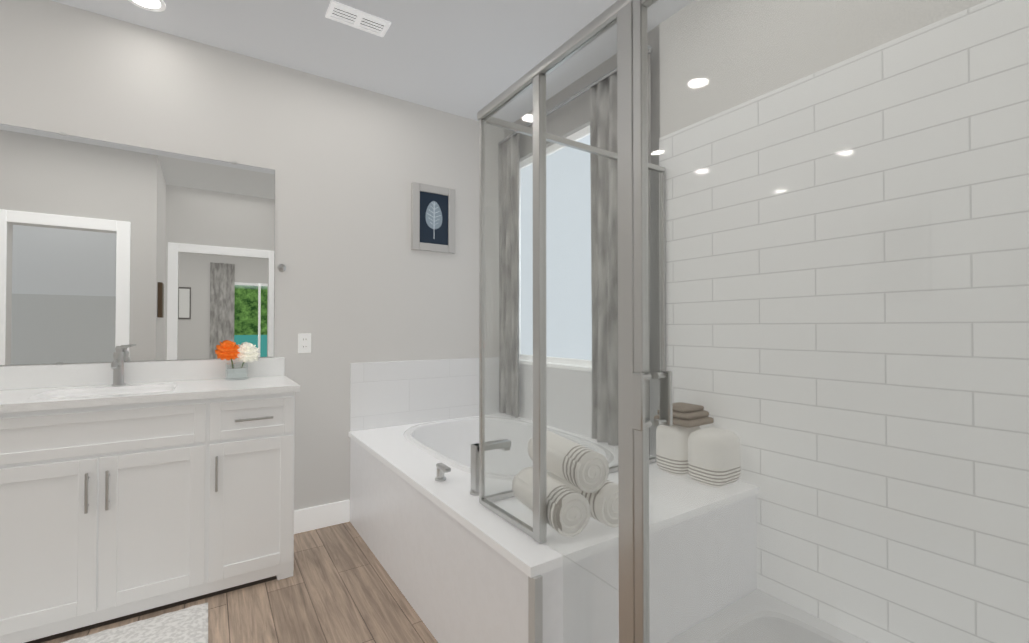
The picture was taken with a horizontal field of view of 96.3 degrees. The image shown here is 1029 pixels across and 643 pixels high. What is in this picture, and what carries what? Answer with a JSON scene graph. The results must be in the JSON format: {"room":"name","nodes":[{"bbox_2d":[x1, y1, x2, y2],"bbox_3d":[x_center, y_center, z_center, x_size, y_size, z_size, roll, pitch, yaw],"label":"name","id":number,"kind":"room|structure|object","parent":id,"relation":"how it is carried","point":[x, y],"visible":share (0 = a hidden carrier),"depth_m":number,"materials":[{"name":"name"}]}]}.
{"room":"bathroom","nodes":[
{"label":"bathroom","id":0,"kind":"room"},
{"bbox_2d":[0,357,283,388],"bbox_3d":[-2.111,0.254,2.159,1.862,0.104,0.020,0,-1,-34],"label":"backsplash","id":1,"kind":"structure","parent":0,"relation":"attached to","point":[35,376],"depth_m":2.29,"materials":[{"name":"white stone"}]},
{"bbox_2d":[42,521,437,642],"bbox_3d":[0.235,1.226,-1.141,5.300,0.060,8.337,0,-1,-34],"label":"floor","id":2,"kind":"structure","parent":0,"point":[339,586],"depth_m":2.00,"materials":[{"name":"brown wood"}]},
{"bbox_2d":[61,602,207,642],"bbox_3d":[-1.610,1.219,1.486,1.035,0.018,0.595,0,-1,-34],"label":"bath mat","id":3,"kind":"object","parent":2,"relation":"on","point":[188,625],"visible":1,"depth_m":1.81,"materials":[{"name":"white fabric"}]},
{"bbox_2d":[0,389,299,642],"bbox_3d":[-1.960,0.784,1.924,1.862,0.900,0.568,0,-1,-34],"label":"bathroom vanity","id":4,"kind":"object","parent":2,"relation":"on","point":[127,488],"depth_m":1.90,"materials":[{"name":"white wood"}]},
{"bbox_2d":[0,377,299,408],"bbox_3d":[-1.961,0.319,1.933,1.862,0.030,0.561,0,-1,-34],"label":"countertop","id":5,"kind":"structure","parent":4,"relation":"on","point":[9,398],"depth_m":2.04,"materials":[{"name":"white stone"}]},
{"bbox_2d":[20,381,179,400],"bbox_3d":[-1.781,0.372,2.029,0.470,0.133,0.330,0,-1,-34],"label":"sink","id":6,"kind":"object","parent":5,"relation":"in","point":[93,390],"depth_m":2.14,"materials":[{"name":"white ceramic"}]},
{"bbox_2d":[108,345,130,384],"bbox_3d":[-1.862,0.209,2.171,0.074,0.195,0.171,0,-1,-34],"label":"faucet","id":7,"kind":"object","parent":5,"relation":"on","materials":[{"name":"silver metal"}]},
{"bbox_2d":[215,341,259,379],"bbox_3d":[-1.485,0.206,2.477,0.210,0.209,0.132,0,-1,-34],"label":"vase","id":8,"kind":"object","parent":5,"relation":"on","point":[244,352],"visible":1,"depth_m":2.45,"materials":[{"name":"clear glass"}]},
{"bbox_2d":[25,576,276,642],"bbox_3d":[-1.982,1.234,1.950,1.830,0.002,0.490,0,-1,-34],"label":"toe kick","id":9,"kind":"object","parent":2,"relation":"on","point":[78,630],"depth_m":1.96,"materials":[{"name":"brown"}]},
{"bbox_2d":[348,413,758,642],"bbox_3d":[-0.015,0.865,2.366,1.146,0.750,1.956,0,-1,-34],"label":"tub","id":10,"kind":"object","parent":2,"relation":"on","point":[459,562],"visible":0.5,"depth_m":1.71,"materials":[{"name":"ceramic"}]},
{"bbox_2d":[512,430,618,536],"bbox_3d":[0.170,0.525,1.554,0.301,0.255,0.335,0,-1,-34],"label":"rolls","id":11,"kind":"object","parent":10,"relation":"on","point":[576,502],"depth_m":1.44,"materials":[{"name":"white fabric"}]},
{"bbox_2d":[654,402,740,486],"bbox_3d":[0.787,0.523,1.993,0.190,0.302,0.330,0,-1,-34],"label":"folded towel","id":12,"kind":"object","parent":10,"relation":"on","point":[695,424],"depth_m":1.91,"materials":[{"name":"beige fabric"}]},
{"bbox_2d":[665,590,868,642],"bbox_3d":[0.819,1.154,1.155,1.094,0.140,1.018,0,-1,-34],"label":"shower pan","id":13,"kind":"object","parent":2,"relation":"on","point":[754,617],"depth_m":1.69,"materials":[{"name":"white plastic"}]},
{"bbox_2d":[477,0,1028,642],"bbox_3d":[0.687,0.151,1.361,1.098,1.868,1.484,0,-1,-34],"label":"shower enclosure","id":14,"kind":"object","parent":13,"relation":"on","point":[629,18],"visible":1,"depth_m":1.07,"materials":[{"name":"clear glass"}]},
{"bbox_2d":[0,0,503,509],"bbox_3d":[-1.736,-0.129,2.488,4.116,2.740,0.100,0,-1,-34],"label":"wall","id":15,"kind":"structure","parent":0,"point":[358,280],"depth_m":2.78,"materials":[{"name":"grey paint"}]},
{"bbox_2d":[0,124,274,364],"bbox_3d":[-2.132,-0.345,2.161,1.792,1.092,0.009,0,-1,-34],"label":"mirror","id":16,"kind":"object","parent":15,"relation":"attached to","point":[107,248],"visible":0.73,"depth_m":2.29,"materials":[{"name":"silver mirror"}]},
{"bbox_2d":[277,264,285,271],"bbox_3d":[-1.337,-0.309,2.653,0.044,0.047,0.068,0,-1,-34],"label":"hook","id":17,"kind":"object","parent":15,"relation":"attached to","point":[281,267],"visible":1,"depth_m":2.67,"materials":[{"name":"silver metal"}]},
{"bbox_2d":[298,333,310,352],"bbox_3d":[-1.250,0.129,2.741,0.072,0.116,0.008,0,-1,-34],"label":"electrical outlet plate","id":18,"kind":"object","parent":15,"relation":"attached to","point":[304,342],"visible":1,"depth_m":2.74,"materials":[{"name":"white plastic"}]},
{"bbox_2d":[294,500,349,533],"bbox_3d":[-1.182,1.177,2.769,0.368,0.135,0.015,0,-1,-34],"label":"baseboard","id":19,"kind":"structure","parent":15,"relation":"attached to","point":[318,517],"depth_m":2.77,"materials":[{"name":"white paint"}]},
{"bbox_2d":[350,357,499,430],"bbox_3d":[-0.555,0.488,3.196,1.136,0.445,0.014,0,-1,-34],"label":"wall tile","id":20,"kind":"structure","parent":15,"relation":"attached to","point":[390,394],"depth_m":3.12,"materials":[{"name":"white tile"}]},
{"bbox_2d":[411,182,454,253],"bbox_3d":[-0.560,-0.713,3.196,0.320,0.455,0.032,0,-1,-34],"label":"picture frame","id":21,"kind":"object","parent":15,"relation":"attached to","point":[432,218],"visible":1,"depth_m":3.18,"materials":[{"name":"grey wood"}]},
{"bbox_2d":[51,0,693,122],"bbox_3d":[-1.434,-1.543,1.405,5.300,0.060,2.307,0,-1,-34],"label":"ceiling","id":22,"kind":"structure","parent":0,"point":[469,59],"depth_m":2.44,"materials":[{"name":"white paint"}]},
{"bbox_2d":[128,0,165,11],"bbox_3d":[-1.722,-1.500,2.146,0.155,0.006,0.155,1,-1,-40],"label":"recessed light","id":23,"kind":"object","parent":22,"relation":"in","point":[155,5],"visible":1,"depth_m":2.16,"materials":[{"name":"white paint"}]},
{"bbox_2d":[325,0,390,36],"bbox_3d":[-0.773,-1.497,2.284,0.285,0.008,0.130,0,-1,-34],"label":"ceiling vent","id":24,"kind":"object","parent":22,"relation":"in","point":[353,17],"visible":1,"depth_m":2.28,"materials":[{"name":"white"}]},
{"bbox_2d":[504,25,659,378],"bbox_3d":[0.890,-0.133,2.182,0.120,2.740,3.317,0,-1,-34],"label":"wall","id":25,"kind":"structure","parent":0,"point":[655,122],"depth_m":2.37,"materials":[{"name":"grey paint"}]},
{"bbox_2d":[519,125,591,366],"bbox_3d":[0.335,-0.452,3.008,0.045,1.480,1.140,0,-1,-34],"label":"window","id":26,"kind":"structure","parent":25,"relation":"in","point":[558,258],"depth_m":3.03,"materials":[{"name":"glass"}]},
{"bbox_2d":[519,360,591,371],"bbox_3d":[0.296,0.287,2.972,0.050,0.024,1.200,0,-1,-34],"label":"window sill","id":27,"kind":"structure","parent":25,"relation":"attached to","point":[579,368],"depth_m":2.92,"materials":[{"name":"white paint"}]},
{"bbox_2d":[498,45,651,456],"bbox_3d":[0.298,-0.351,2.890,0.082,2.050,1.447,0,-1,-34],"label":"curtains","id":28,"kind":"object","parent":25,"relation":"attached to","point":[604,116],"depth_m":2.59,"materials":[{"name":"grey fabric"}]},
{"bbox_2d":[519,364,658,455],"bbox_3d":[0.328,0.502,2.903,0.010,0.408,1.452,0,-1,-34],"label":"wall tiles","id":29,"kind":"structure","parent":25,"relation":"attached to","point":[584,375],"depth_m":2.89,"materials":[{"name":"white tile"}]},
{"bbox_2d":[659,0,986,136],"bbox_3d":[1.149,-1.219,1.694,0.004,0.580,1.505,0,-1,-34],"label":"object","id":30,"kind":"structure","parent":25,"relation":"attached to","point":[842,53],"depth_m":1.90,"materials":[{"name":"grey paint"}]},
{"bbox_2d":[659,0,1028,642],"bbox_3d":[1.147,0.151,1.675,0.010,2.160,1.505,0,-1,-34],"label":"tiled wall","id":31,"kind":"structure","parent":25,"relation":"attached to","point":[977,599],"depth_m":1.55,"materials":[{"name":"white tile"}]}
]}

